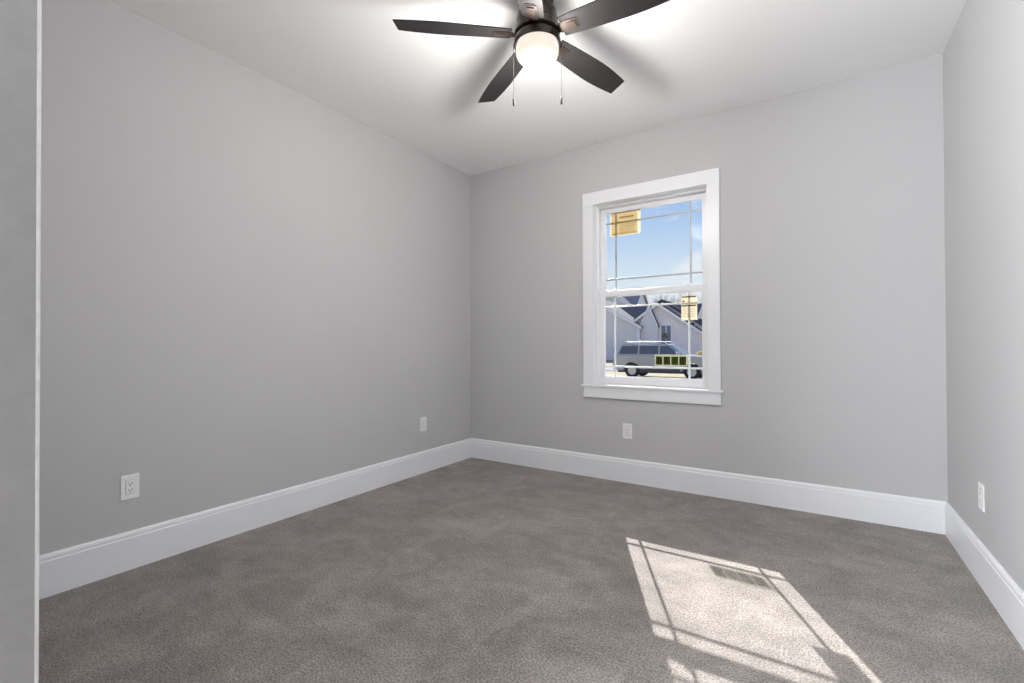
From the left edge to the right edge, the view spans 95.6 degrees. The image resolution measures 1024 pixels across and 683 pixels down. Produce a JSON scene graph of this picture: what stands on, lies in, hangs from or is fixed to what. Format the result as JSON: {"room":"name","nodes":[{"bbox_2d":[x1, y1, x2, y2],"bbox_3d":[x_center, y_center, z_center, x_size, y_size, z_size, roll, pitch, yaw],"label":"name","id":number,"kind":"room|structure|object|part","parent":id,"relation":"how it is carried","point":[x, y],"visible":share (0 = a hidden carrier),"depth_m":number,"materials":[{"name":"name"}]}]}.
{"room":"empty bedroom","nodes":[
{"label":"empty bedroom","id":0,"kind":"room"},
{"bbox_2d":[0,0,36,682],"bbox_3d":[-1.653,-0.269,1.258,2.100,2.740,0.115,-1,-1,33],"label":"wall","id":1,"kind":"structure","parent":0,"point":[18,18],"depth_m":0.71,"materials":[{"name":"paint"}]},
{"bbox_2d":[34,0,41,682],"bbox_3d":[-0.747,-0.277,0.731,0.008,2.740,0.008,-1,-1,33],"label":"bead","id":2,"kind":"object","parent":1,"relation":"attached to","point":[39,2],"visible":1,"depth_m":0.73,"materials":[{"name":"paint"}]},
{"bbox_2d":[39,0,470,555],"bbox_3d":[-1.331,-0.255,3.219,0.120,2.740,3.522,-1,-1,33],"label":"wall","id":3,"kind":"structure","parent":0,"point":[250,287],"depth_m":2.62,"materials":[{"name":"grey paint"}]},
{"bbox_2d":[120,473,138,500],"bbox_3d":[-1.866,0.710,2.268,0.008,0.119,0.075,-1,-1,33],"label":"wall outlet","id":4,"kind":"object","parent":3,"relation":"attached to","point":[129,484],"visible":1,"depth_m":2.26,"materials":[{"name":"white plastic"}]},
{"bbox_2d":[126,479,134,494],"bbox_3d":[-1.864,0.710,2.267,0.003,0.067,0.034,-1,-1,33],"label":"receptacle","id":5,"kind":"object","parent":4,"relation":"attached to","point":[130,483],"depth_m":2.27,"materials":[{"name":"white plastic"}]},
{"bbox_2d":[39,438,470,599],"bbox_3d":[-1.312,1.022,3.105,0.016,0.184,3.362,-1,-1,33],"label":"baseboard","id":6,"kind":"structure","parent":3,"relation":"attached to","point":[76,566],"depth_m":2.58,"materials":[{"name":"white paint"}]},
{"bbox_2d":[420,417,426,431],"bbox_3d":[-0.757,0.707,3.967,0.008,0.119,0.075,-1,-1,33],"label":"wall outlet","id":7,"kind":"object","parent":3,"relation":"attached to","point":[423,421],"visible":1,"depth_m":3.96,"materials":[{"name":"white plastic"}]},
{"bbox_2d":[39,457,1023,682],"bbox_3d":[-0.427,1.158,1.502,3.865,0.120,5.398,-1,-1,33],"label":"floor","id":8,"kind":"structure","parent":0,"point":[470,570],"depth_m":1.98,"materials":[{"name":"grey carpet"}]},
{"bbox_2d":[109,0,965,175],"bbox_3d":[-0.439,-1.702,1.525,3.865,0.120,5.398,-1,-1,33],"label":"ceiling","id":9,"kind":"structure","parent":0,"point":[677,61],"depth_m":2.66,"materials":[{"name":"white paint"}]},
{"bbox_2d":[392,0,669,105],"bbox_3d":[0.158,-1.375,2.188,1.244,0.527,1.274,-1,-1,33],"label":"ceiling fan","id":10,"kind":"object","parent":9,"relation":"hanging from","point":[537,44],"visible":1,"depth_m":2.13,"materials":[{"name":"brown metal"}]},
{"bbox_3d":[-0.272,-1.445,2.147,0.537,0.037,0.128,0,0,-7],"label":"blade","id":11,"kind":"part","parent":10,"relation":"part of","materials":[{"name":"brown wood"}]},
{"bbox_3d":[-0.046,-1.442,2.551,0.128,0.037,0.537,0,-1,-25],"label":"blade","id":12,"kind":"part","parent":10,"relation":"part of","materials":[{"name":"brown wood"}]},
{"bbox_3d":[0.011,-1.281,2.192,0.010,0.267,0.003,0,0,-3],"label":"pull chain","id":13,"kind":"part","parent":10,"relation":"part of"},
{"bbox_3d":[0.043,-1.449,1.807,0.128,0.037,0.537,0,0,11],"label":"blade","id":14,"kind":"part","parent":10,"relation":"part of","materials":[{"name":"brown wood"}]},
{"bbox_3d":[0.119,-1.361,2.193,0.202,0.086,0.202,-1,-1,33],"label":"glass globe","id":15,"kind":"part","parent":10,"relation":"part of"},
{"bbox_3d":[0.408,-1.445,2.461,0.537,0.037,0.128,0,-1,-43],"label":"blade","id":16,"kind":"part","parent":10,"relation":"part of","materials":[{"name":"brown wood"}]},
{"bbox_3d":[0.463,-1.449,2.001,0.537,0.037,0.128,0,-1,29],"label":"blade","id":17,"kind":"part","parent":10,"relation":"part of","materials":[{"name":"brown wood"}]},
{"bbox_2d":[470,55,947,501],"bbox_3d":[1.078,-0.261,3.655,3.437,2.740,0.160,-1,-1,33],"label":"wall","id":18,"kind":"structure","parent":0,"point":[833,299],"depth_m":3.10,"materials":[{"name":"grey paint"}]},
{"bbox_2d":[623,423,631,438],"bbox_3d":[0.909,0.707,3.659,0.075,0.119,0.008,-1,-1,33],"label":"wall outlet","id":19,"kind":"object","parent":18,"relation":"attached to","point":[627,428],"visible":1,"depth_m":3.65,"materials":[{"name":"white plastic"}]},
{"bbox_2d":[625,427,628,435],"bbox_3d":[0.907,0.707,3.657,0.034,0.067,0.003,-1,-1,33],"label":"receptacle","id":20,"kind":"object","parent":19,"relation":"attached to","point":[626,428],"depth_m":3.66,"materials":[{"name":"white plastic"}]},
{"bbox_2d":[581,168,723,404],"bbox_3d":[1.075,-0.387,3.639,1.088,1.684,0.190,-1,-1,33],"label":"window","id":21,"kind":"structure","parent":18,"relation":"in","point":[704,185],"depth_m":3.61,"materials":[{"name":"white paint"}]},
{"bbox_3d":[0.632,-0.385,3.839,0.091,1.477,0.019,-1,-1,33],"label":"casing","id":22,"kind":"part","parent":21,"relation":"part of","materials":[{"name":"white paint"}]},
{"bbox_2d":[610,209,640,236],"bbox_3d":[0.929,-0.974,3.814,0.260,0.200,0.002,-1,-1,33],"label":"label","id":23,"kind":"object","parent":21,"relation":"attached to","point":[625,222],"visible":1,"depth_m":3.81,"materials":[{"name":"beige paper"}]},
{"bbox_3d":[1.031,-1.178,3.583,1.052,0.102,0.020,-1,-1,33],"label":"head casing","id":24,"kind":"part","parent":21,"relation":"part of","materials":[{"name":"white paint"}]},
{"bbox_3d":[1.101,-0.382,3.674,0.876,1.489,0.093,-1,-1,33],"label":"frame","id":25,"kind":"part","parent":21,"relation":"part of","materials":[{"name":"white plastic"}]},
{"bbox_3d":[1.114,-0.747,3.698,0.847,0.729,0.026,-1,-1,33],"label":"sash","id":26,"kind":"part","parent":21,"relation":"part of","materials":[{"name":"white plastic"}]},
{"bbox_3d":[1.097,-0.037,3.662,0.847,0.772,0.026,-1,-1,33],"label":"sash","id":27,"kind":"part","parent":21,"relation":"part of","materials":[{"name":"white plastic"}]},
{"bbox_2d":[656,356,685,364],"bbox_3d":[1.224,0.145,3.572,0.252,0.090,0.002,-1,-1,33],"label":"label","id":28,"kind":"object","parent":21,"relation":"attached to","point":[674,360],"visible":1,"depth_m":3.57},
{"bbox_2d":[681,295,696,319],"bbox_3d":[1.337,-0.254,3.502,0.114,0.186,0.001,-1,-1,33],"label":"label","id":29,"kind":"object","parent":21,"relation":"attached to","point":[688,303],"visible":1,"depth_m":3.50,"materials":[{"name":"beige paper"}]},
{"bbox_3d":[1.439,-0.392,3.312,0.085,1.477,0.019,-1,-1,33],"label":"casing","id":30,"kind":"part","parent":21,"relation":"part of","materials":[{"name":"white paint"}]},
{"bbox_2d":[471,438,945,534],"bbox_3d":[1.035,1.017,3.571,3.437,0.184,0.016,-1,-1,33],"label":"baseboard","id":31,"kind":"structure","parent":18,"relation":"attached to","point":[920,514],"depth_m":3.22,"materials":[{"name":"white paint"}]},
{"bbox_2d":[943,0,1023,591],"bbox_3d":[1.135,-0.287,0.489,0.120,2.740,5.398,-1,-1,33],"label":"wall","id":32,"kind":"structure","parent":0,"point":[983,55],"depth_m":2.00,"materials":[{"name":"grey paint"}]},
{"bbox_2d":[978,482,984,511],"bbox_3d":[2.115,0.700,2.093,0.008,0.119,0.075,-1,-1,33],"label":"wall outlet","id":33,"kind":"object","parent":32,"relation":"attached to","point":[981,492],"visible":1,"depth_m":2.08,"materials":[{"name":"white plastic"}]},
{"bbox_2d":[979,488,981,504],"bbox_3d":[2.113,0.700,2.095,0.003,0.067,0.034,-1,-1,33],"label":"receptacle","id":34,"kind":"object","parent":33,"relation":"attached to","point":[980,489],"depth_m":2.09,"materials":[{"name":"white plastic"}]},
{"bbox_2d":[945,502,1023,649],"bbox_3d":[1.072,0.992,0.499,0.016,0.184,5.118,-1,-1,33],"label":"baseboard","id":35,"kind":"structure","parent":32,"relation":"attached to","point":[1003,592],"depth_m":1.97,"materials":[{"name":"white paint"}]},
{"label":"outside","id":36,"kind":"structure","parent":0,"visible":0},
{"bbox_2d":[606,363,694,370],"bbox_3d":[12.941,1.927,38.178,6.900,0.030,21.100,-1,-1,33],"label":"floor","id":37,"kind":"structure","parent":36,"point":[607,368],"depth_m":31.18,"materials":[{"name":"concrete"}]},
{"bbox_2d":[660,333,669,343],"bbox_3d":[13.579,0.593,41.295,0.886,2.746,0.850,0,0,-21],"label":"shrub","id":38,"kind":"object","parent":37,"relation":"on","point":[662,335],"visible":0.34,"depth_m":41.23,"materials":[{"name":"grey plant"}]},
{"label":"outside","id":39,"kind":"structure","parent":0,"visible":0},
{"bbox_2d":[606,360,701,378],"bbox_3d":[18.071,2.319,68.804,105.000,0.300,125.000,-1,-1,33],"label":"floor","id":40,"kind":"structure","parent":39,"point":[608,362],"depth_m":26.14,"materials":[{"name":"concrete"}]},
{"bbox_2d":[606,287,648,305],"bbox_3d":[14.446,-2.879,71.796,18.560,10.173,12.700,-1,-1,33],"label":"house","id":41,"kind":"structure","parent":40,"relation":"on","point":[640,299],"depth_m":66.88,"materials":[{"name":"grey brick"}]},
{"bbox_2d":[606,299,701,359],"bbox_3d":[14.559,-1.603,56.530,19.600,7.373,12.130,-1,-1,33],"label":"house","id":42,"kind":"structure","parent":40,"relation":"on","point":[640,323],"depth_m":50.00,"materials":[{"name":"white"}]},
{"bbox_3d":[13.625,0.335,50.041,0.260,3.400,0.260,-1,-1,33],"label":"porch post","id":43,"kind":"part","parent":42,"relation":"part of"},
{"bbox_3d":[16.393,-0.582,49.354,1.000,2.200,0.028,-1,-1,33],"label":"pane","id":44,"kind":"part","parent":42,"relation":"part of","materials":[{"name":"clear glass"}]},
{"bbox_2d":[613,341,701,378],"bbox_3d":[7.833,0.915,23.783,4.880,1.860,2.240,-1,-1,33],"label":"parked car","id":45,"kind":"object","parent":40,"relation":"on","point":[628,354],"visible":0.68,"depth_m":23.34,"materials":[{"name":"grey paint"}]},
{"bbox_3d":[7.317,1.401,22.987,1.960,0.160,0.032,-1,-1,33],"label":"sill","id":46,"kind":"part","parent":45,"relation":"part of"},
{"bbox_2d":[647,294,675,303],"bbox_3d":[31.843,-4.419,101.621,8.050,13.606,8.109,-1,-1,33],"label":"bare tree","id":47,"kind":"object","parent":40,"relation":"on","point":[660,294],"visible":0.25,"depth_m":103.21,"materials":[{"name":"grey plant"}]},
{"bbox_2d":[653,293,691,302],"bbox_3d":[28.940,-3.574,83.656,7.741,11.650,7.297,-1,-1,33],"label":"bare tree","id":48,"kind":"object","parent":40,"relation":"on","point":[673,299],"visible":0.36,"depth_m":82.62,"materials":[{"name":"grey plant"}]}
]}

